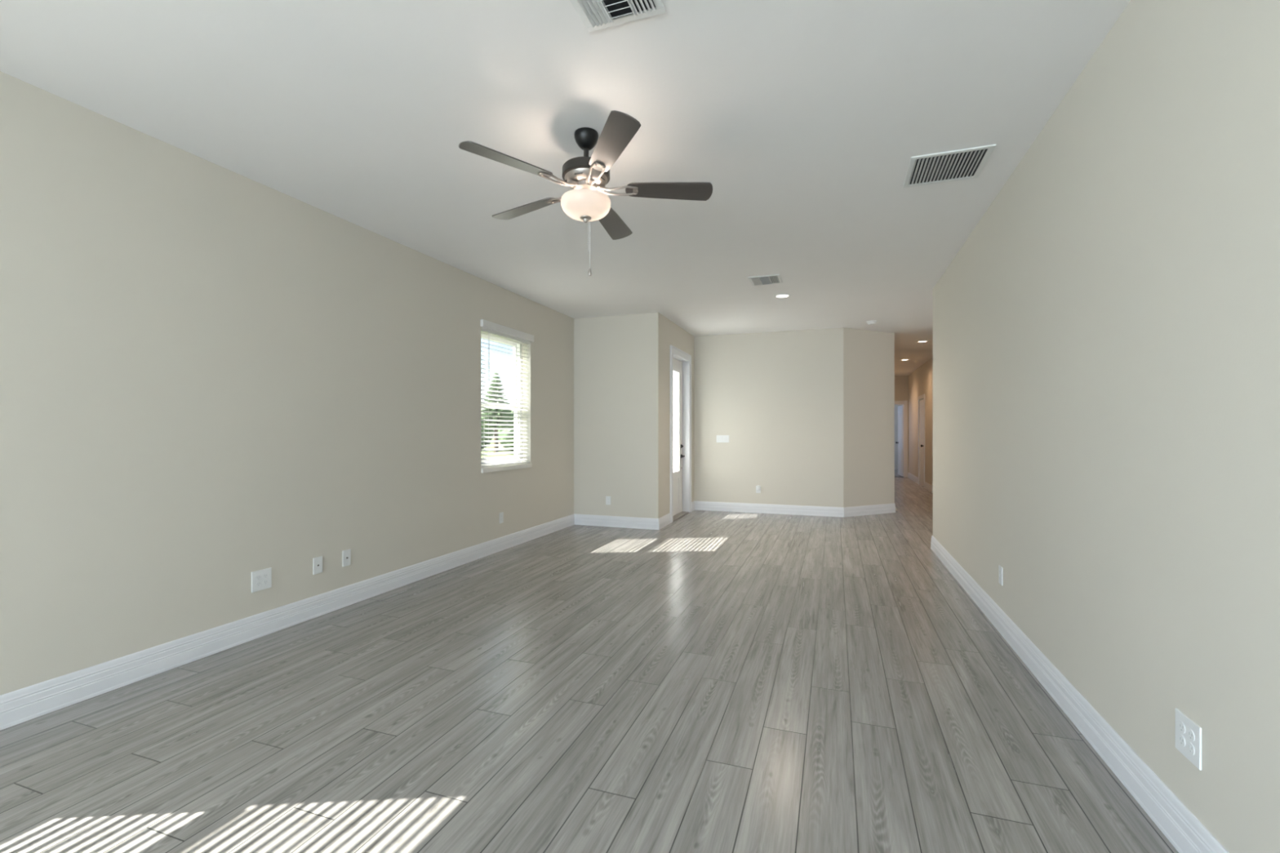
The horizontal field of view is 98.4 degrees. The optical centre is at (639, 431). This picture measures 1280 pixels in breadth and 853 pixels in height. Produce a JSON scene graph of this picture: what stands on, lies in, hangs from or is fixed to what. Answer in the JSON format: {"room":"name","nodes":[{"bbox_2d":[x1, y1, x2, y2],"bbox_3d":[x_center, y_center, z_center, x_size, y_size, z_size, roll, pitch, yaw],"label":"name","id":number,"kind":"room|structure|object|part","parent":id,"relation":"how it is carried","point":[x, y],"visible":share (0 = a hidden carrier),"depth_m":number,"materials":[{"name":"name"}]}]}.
{"room":"empty living room","nodes":[
{"label":"empty living room","id":0,"kind":"room"},
{"bbox_2d":[0,71,573,695],"bbox_3d":[-3.161,-0.135,1.558,0.200,2.840,13.230,0,0,19],"label":"wall","id":1,"kind":"structure","parent":0,"point":[212,375],"depth_m":3.16,"materials":[{"name":"paint"}]},
{"bbox_2d":[251,567,271,592],"bbox_3d":[-2.376,0.933,3.467,0.008,0.128,0.128,0,0,19],"label":"wall outlet","id":2,"kind":"object","parent":1,"relation":"attached to","point":[261,580],"visible":1,"depth_m":3.46,"materials":[{"name":"white plastic"}]},
{"bbox_2d":[255,574,261,580],"bbox_3d":[-2.381,0.913,3.445,0.002,0.033,0.033,0,0,19],"label":"receptacle","id":3,"kind":"object","parent":2,"relation":"attached to","point":[258,577],"depth_m":3.44,"materials":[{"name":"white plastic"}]},
{"bbox_2d":[255,581,261,586],"bbox_3d":[-2.381,0.953,3.445,0.002,0.033,0.033,0,0,19],"label":"receptacle","id":4,"kind":"object","parent":2,"relation":"attached to","point":[258,584],"depth_m":3.44,"materials":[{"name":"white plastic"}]},
{"bbox_2d":[262,573,268,578],"bbox_3d":[-2.366,0.913,3.488,0.002,0.033,0.033,0,0,19],"label":"receptacle","id":5,"kind":"object","parent":2,"relation":"attached to","point":[265,575],"depth_m":3.49,"materials":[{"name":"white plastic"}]},
{"bbox_2d":[262,579,268,584],"bbox_3d":[-2.366,0.953,3.488,0.002,0.033,0.033,0,0,19],"label":"receptacle","id":6,"kind":"object","parent":2,"relation":"attached to","point":[264,581],"depth_m":3.49,"materials":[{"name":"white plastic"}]},
{"bbox_2d":[0,514,574,730],"bbox_3d":[-3.051,1.212,1.546,0.017,0.145,12.880,0,0,19],"label":"baseboard","id":7,"kind":"structure","parent":1,"relation":"attached to","point":[25,704],"depth_m":3.20,"materials":[{"name":"paint"}]},
{"bbox_2d":[313,555,322,574],"bbox_3d":[-2.243,0.933,3.845,0.007,0.115,0.072,0,0,19],"label":"wall jack","id":8,"kind":"object","parent":1,"relation":"attached to","point":[317,562],"visible":1,"depth_m":3.84,"materials":[{"name":"white plastic"}]},
{"bbox_2d":[342,548,351,566],"bbox_3d":[-2.160,0.933,4.070,0.014,0.118,0.072,0,0,19],"label":"wall jack","id":9,"kind":"object","parent":1,"relation":"attached to","point":[346,554],"visible":1,"depth_m":4.07,"materials":[{"name":"white plastic"}]},
{"bbox_2d":[499,511,503,523],"bbox_3d":[-1.495,0.933,5.959,0.008,0.115,0.072,0,0,19],"label":"wall outlet","id":10,"kind":"object","parent":1,"relation":"attached to","point":[501,514],"visible":1,"depth_m":5.95,"materials":[{"name":"white plastic"}]},
{"bbox_2d":[480,331,532,473],"bbox_3d":[-1.538,-0.328,6.107,0.217,1.505,0.966,0,0,19],"label":"window","id":11,"kind":"structure","parent":1,"relation":"in","point":[494,468],"depth_m":6.50,"materials":[{"name":"plastic"}]},
{"bbox_3d":[-1.622,-0.652,6.137,0.030,0.765,0.876,0,0,19],"label":"sash","id":12,"kind":"part","parent":11,"relation":"part of","materials":[{"name":"plastic"}]},
{"bbox_3d":[-1.590,0.011,6.126,0.033,0.649,0.876,0,0,19],"label":"sash","id":13,"kind":"part","parent":11,"relation":"part of","materials":[{"name":"plastic"}]},
{"bbox_3d":[-1.501,0.402,6.094,0.137,0.046,0.966,0,0,19],"label":"sill","id":14,"kind":"part","parent":11,"relation":"part of","materials":[{"name":"stone"}]},
{"bbox_2d":[480,319,533,467],"bbox_3d":[-1.469,-0.383,6.092,0.097,1.510,1.008,0,0,19],"label":"window blind","id":15,"kind":"object","parent":11,"relation":"attached to","point":[486,326],"visible":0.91,"depth_m":6.04,"materials":[{"name":"white plastic"}]},
{"bbox_3d":[-1.493,0.363,6.091,0.050,0.018,0.954,0,0,19],"label":"rail","id":16,"kind":"part","parent":15,"relation":"part of","materials":[{"name":"white plastic"}]},
{"bbox_2d":[0,0,1130,376],"bbox_3d":[2.889,-1.615,6.668,8.200,0.120,26.900,0,0,19],"label":"ceiling","id":17,"kind":"structure","parent":0,"point":[805,121],"depth_m":2.71,"materials":[{"name":"paint"}]},
{"bbox_2d":[458,110,712,275],"bbox_3d":[-0.279,-1.185,2.916,1.271,0.740,1.242,0,0,19],"label":"ceiling fan","id":18,"kind":"object","parent":17,"relation":"hanging from","point":[587,176],"visible":1,"depth_m":2.81,"materials":[{"name":"wood"}]},
{"bbox_3d":[-0.621,-1.277,2.604,0.458,0.006,0.134,2,10,-38],"label":"blade","id":19,"kind":"part","parent":18,"relation":"part of","materials":[{"name":"brown wood"}]},
{"bbox_3d":[-0.643,-1.254,3.114,0.458,0.006,0.134,-1,10,33],"label":"blade","id":20,"kind":"part","parent":18,"relation":"part of","materials":[{"name":"brown wood"}]},
{"bbox_3d":[-0.281,-1.297,2.877,0.224,0.045,0.224,0,0,19],"label":"motor","id":21,"kind":"part","parent":18,"relation":"part of","materials":[{"name":"silver metal"}]},
{"bbox_3d":[-0.282,-1.157,2.871,0.259,0.100,0.259,0,0,19],"label":"lamp shade","id":22,"kind":"part","parent":18,"relation":"part of","materials":[{"name":"white glass"}]},
{"bbox_3d":[-0.263,-0.986,2.897,0.003,0.262,0.003,0,0,19],"label":"pull chain","id":23,"kind":"part","parent":18,"relation":"part of","materials":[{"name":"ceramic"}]},
{"bbox_3d":[-0.129,-1.281,2.468,0.134,0.006,0.458,15,-7,-19],"label":"blade","id":24,"kind":"part","parent":18,"relation":"part of","materials":[{"name":"brown wood"}]},
{"bbox_3d":[-0.166,-1.244,3.292,0.134,0.006,0.458,-14,-6,14],"label":"blade","id":25,"kind":"part","parent":18,"relation":"part of","materials":[{"name":"black wood"}]},
{"bbox_3d":[0.152,-1.260,2.893,0.458,0.006,0.134,0,-16,-3],"label":"blade","id":26,"kind":"part","parent":18,"relation":"part of","materials":[{"name":"black wood"}]},
{"bbox_2d":[569,0,665,32],"bbox_3d":[-0.106,-1.545,1.936,0.310,0.020,0.330,0,0,19],"label":"ceiling vent","id":27,"kind":"object","parent":17,"relation":"in","point":[596,15],"visible":1,"depth_m":2.03,"materials":[{"name":"metal"}]},
{"bbox_2d":[747,274,782,285],"bbox_3d":[1.289,-1.545,5.670,0.310,0.020,0.330,0,0,19],"label":"ceiling vent","id":28,"kind":"object","parent":17,"relation":"in","point":[767,279],"visible":1,"depth_m":5.63,"materials":[{"name":"metal"}]},
{"bbox_2d":[773,293,791,297],"bbox_3d":[1.633,-1.551,6.330,0.190,0.008,0.190,0,0,19],"label":"recessed light","id":29,"kind":"object","parent":17,"relation":"in","point":[779,295],"visible":1,"depth_m":6.32,"materials":[{"name":"white plastic"}]},
{"bbox_2d":[866,320,877,324],"bbox_3d":[3.283,-1.533,7.813,0.144,0.044,0.144,0,0,19],"label":"smoke detector","id":30,"kind":"object","parent":17,"relation":"attached to","point":[869,322],"visible":1,"depth_m":7.77,"materials":[{"name":"white plastic"}]},
{"bbox_2d":[915,340,928,342],"bbox_3d":[4.879,-1.551,9.537,0.190,0.008,0.190,0,0,19],"label":"recessed light","id":31,"kind":"object","parent":17,"relation":"in","point":[919,341],"visible":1,"depth_m":9.54,"materials":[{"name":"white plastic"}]},
{"bbox_2d":[902,144,995,187],"bbox_3d":[1.801,-1.548,3.251,0.415,0.013,0.410,0,0,19],"label":"ceiling vent","id":32,"kind":"object","parent":17,"relation":"in","point":[966,163],"visible":1,"depth_m":3.23,"materials":[{"name":"metal"}]},
{"bbox_2d":[0,469,1178,852],"bbox_3d":[2.834,1.285,6.529,7.831,0.001,27.000,0,0,19],"label":"floor","id":33,"kind":"structure","parent":0,"point":[705,681],"depth_m":2.45,"materials":[{"name":"grey wood"}]},
{"bbox_2d":[573,313,647,517],"bbox_3d":[-0.382,-0.135,7.512,1.070,2.840,0.150,0,0,19],"label":"wall","id":34,"kind":"structure","parent":0,"point":[611,352],"depth_m":7.44,"materials":[{"name":"paint"}]},
{"bbox_2d":[605,496,610,504],"bbox_3d":[-0.428,0.933,7.445,0.072,0.115,0.008,0,0,19],"label":"wall outlet","id":35,"kind":"object","parent":34,"relation":"attached to","point":[607,498],"visible":1,"depth_m":7.44,"materials":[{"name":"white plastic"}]},
{"bbox_2d":[573,514,658,529],"bbox_3d":[-0.332,1.212,7.406,1.237,0.145,0.017,0,0,19],"label":"baseboard","id":36,"kind":"structure","parent":34,"relation":"attached to","point":[580,519],"depth_m":7.39,"materials":[{"name":"paint"}]},
{"bbox_2d":[647,312,693,518],"bbox_3d":[0.491,-0.135,8.153,0.150,2.840,1.940,0,0,19],"label":"wall","id":37,"kind":"structure","parent":0,"point":[662,332],"depth_m":7.32,"materials":[{"name":"paint"}]},
{"bbox_2d":[658,501,694,529],"bbox_3d":[0.567,1.212,8.117,0.017,0.145,1.957,0,0,19],"label":"baseboard","id":38,"kind":"structure","parent":37,"relation":"attached to","point":[665,520],"depth_m":7.51,"materials":[{"name":"paint"}]},
{"bbox_2d":[670,345,691,523],"bbox_3d":[0.547,0.040,8.276,0.174,2.490,1.130,0,0,19],"label":"door","id":39,"kind":"structure","parent":37,"relation":"in","point":[680,361],"depth_m":8.61,"materials":[{"name":"paint"}]},
{"bbox_3d":[0.497,-0.147,8.294,0.008,1.535,0.500,0,0,19],"label":"glass panel","id":40,"kind":"part","parent":39,"relation":"part of","materials":[{"name":"glass"}]},
{"bbox_3d":[0.521,-0.147,8.285,0.012,1.575,0.540,0,0,19],"label":"glass molding","id":41,"kind":"part","parent":39,"relation":"part of","materials":[{"name":"glass"}]},
{"bbox_2d":[693,327,843,506],"bbox_3d":[1.919,-0.135,8.745,2.448,2.840,0.130,0,0,19],"label":"wall","id":42,"kind":"structure","parent":0,"point":[777,397],"depth_m":8.64,"materials":[{"name":"paint"}]},
{"bbox_2d":[716,435,728,442],"bbox_3d":[1.333,0.120,8.878,0.185,0.106,0.011,0,0,19],"label":"light switch","id":43,"kind":"object","parent":42,"relation":"attached to","point":[720,438],"visible":1,"depth_m":8.87,"materials":[{"name":"white plastic"}]},
{"bbox_2d":[755,485,760,493],"bbox_3d":[1.855,0.911,8.672,0.072,0.124,0.052,0,0,19],"label":"wall outlet","id":44,"kind":"object","parent":42,"relation":"attached to","point":[757,487],"visible":1,"depth_m":8.68,"materials":[{"name":"white plastic"}]},
{"bbox_2d":[694,501,844,517],"bbox_3d":[1.969,1.212,8.650,2.305,0.145,0.017,0,0,19],"label":"baseboard","id":45,"kind":"structure","parent":42,"relation":"attached to","point":[699,505],"depth_m":8.62,"materials":[{"name":"paint"}]},
{"bbox_2d":[843,327,894,507],"bbox_3d":[3.511,-0.135,8.574,1.085,2.840,0.141,0,0,-26],"label":"wall","id":46,"kind":"structure","parent":0,"point":[868,356],"depth_m":8.50,"materials":[{"name":"paint"}]},
{"bbox_2d":[844,503,895,517],"bbox_3d":[5.096,1.212,11.848,0.710,0.145,8.232,0,0,25],"label":"baseboard","id":47,"kind":"structure","parent":46,"relation":"attached to","point":[886,508],"depth_m":8.49,"materials":[{"name":"paint"}]},
{"bbox_2d":[894,404,902,469],"bbox_3d":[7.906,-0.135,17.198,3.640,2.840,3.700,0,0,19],"label":"door frame","id":48,"kind":"structure","parent":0,"point":[895,406],"depth_m":18.67,"materials":[{"name":"paint"}]},
{"bbox_2d":[894,375,908,471],"bbox_3d":[7.660,-0.135,15.386,2.655,2.840,0.120,0,0,19],"label":"wall","id":49,"kind":"structure","parent":0,"point":[901,382],"depth_m":15.44,"materials":[{"name":"paint"}]},
{"bbox_2d":[894,400,907,477],"bbox_3d":[7.141,0.215,15.988,1.005,2.140,0.944,0,0,19],"label":"door","id":50,"kind":"structure","parent":49,"relation":"in","point":[902,442],"depth_m":15.48,"materials":[{"name":"paint"}]},
{"bbox_2d":[908,357,932,485],"bbox_3d":[6.234,-0.135,11.690,0.120,2.840,7.800,0,0,19],"label":"wall","id":51,"kind":"structure","parent":0,"point":[920,381],"depth_m":13.32,"materials":[{"name":"paint"}]},
{"bbox_2d":[907,471,932,493],"bbox_3d":[6.732,1.212,11.505,1.217,0.145,7.817,0,0,19],"label":"baseboard","id":52,"kind":"structure","parent":51,"relation":"attached to","point":[926,486],"depth_m":13.49,"materials":[{"name":"paint"}]},
{"bbox_2d":[918,394,924,487],"bbox_3d":[6.616,0.220,12.982,0.111,2.130,0.990,0,0,19],"label":"door","id":53,"kind":"structure","parent":51,"relation":"in","point":[921,403],"depth_m":12.97,"materials":[{"name":"paint"}]},
{"bbox_2d":[932,0,1279,852],"bbox_3d":[1.107,-0.135,-0.094,0.140,2.840,12.960,0,0,19],"label":"wall","id":54,"kind":"structure","parent":0,"point":[1106,333],"depth_m":1.90,"materials":[{"name":"paint"}]},
{"bbox_2d":[998,564,1002,585],"bbox_3d":[2.316,0.925,3.546,0.008,0.115,0.072,0,0,19],"label":"wall outlet","id":55,"kind":"object","parent":54,"relation":"attached to","point":[1000,568],"visible":1,"depth_m":3.54,"materials":[{"name":"white plastic"}]},
{"bbox_2d":[930,535,1229,852],"bbox_3d":[1.493,1.212,-0.116,0.917,0.145,12.777,0,0,19],"label":"baseboard","id":56,"kind":"structure","parent":54,"relation":"attached to","point":[1183,829],"depth_m":2.16,"materials":[{"name":"paint"}]},
{"bbox_2d":[1175,707,1201,770],"bbox_3d":[1.650,0.924,1.663,0.008,0.124,0.124,0,0,19],"label":"wall outlet","id":57,"kind":"object","parent":54,"relation":"attached to","point":[1188,733],"visible":1,"depth_m":1.65,"materials":[{"name":"white plastic"}]},
{"bbox_2d":[1178,721,1185,733],"bbox_3d":[1.655,0.904,1.686,0.002,0.033,0.033,0,0,19],"label":"receptacle","id":58,"kind":"object","parent":57,"relation":"attached to","point":[1181,724],"depth_m":1.68,"materials":[{"name":"white plastic"}]},
{"bbox_2d":[1178,734,1185,746],"bbox_3d":[1.655,0.944,1.686,0.002,0.033,0.033,0,0,19],"label":"receptacle","id":59,"kind":"object","parent":57,"relation":"attached to","point":[1181,737],"depth_m":1.68,"materials":[{"name":"white plastic"}]},
{"bbox_2d":[1187,728,1195,741],"bbox_3d":[1.640,0.904,1.642,0.002,0.033,0.033,0,0,19],"label":"receptacle","id":60,"kind":"object","parent":57,"relation":"attached to","point":[1191,732],"depth_m":1.64,"materials":[{"name":"white plastic"}]},
{"bbox_2d":[1187,742,1195,755],"bbox_3d":[1.640,0.944,1.642,0.002,0.033,0.033,0,0,19],"label":"receptacle","id":61,"kind":"object","parent":57,"relation":"attached to","point":[1191,745],"depth_m":1.64,"materials":[{"name":"white plastic"}]},
{"label":"outside","id":62,"kind":"structure","parent":0,"visible":0},
{"bbox_2d":[480,438,675,471],"bbox_3d":[-4.140,1.525,33.285,150.000,0.160,180.000,0,0,19],"label":"ground","id":63,"kind":"structure","parent":62,"point":[492,439],"depth_m":34.75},
{"bbox_2d":[480,429,493,449],"bbox_3d":[-12.285,0.085,41.206,2.595,2.719,2.669,0,0,19],"label":"shrub","id":64,"kind":"object","parent":63,"relation":"on","point":[482,430],"visible":0.14,"depth_m":40.66,"materials":[{"name":"green plant"}]},
{"bbox_2d":[480,373,514,453],"bbox_3d":[-9.117,-1.165,35.051,2.724,5.100,2.709,0,0,19],"label":"pine tree","id":65,"kind":"object","parent":63,"relation":"on","point":[495,376],"visible":0.72,"depth_m":34.69,"materials":[{"name":"green plant"}]},
{"bbox_2d":[497,410,514,450],"bbox_3d":[-9.340,-0.074,40.819,2.599,3.038,2.521,0,0,19],"label":"shrub","id":66,"kind":"object","parent":63,"relation":"on","point":[499,430],"visible":0.16,"depth_m":39.87,"materials":[{"name":"green plant"}]},
{"bbox_2d":[673,420,675,451],"bbox_3d":[2.442,0.252,39.172,2.494,2.386,2.487,0,0,-43],"label":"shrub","id":67,"kind":"object","parent":63,"relation":"on","point":[674,425],"visible":0.09,"depth_m":38.11,"materials":[{"name":"green plant"}]}
]}

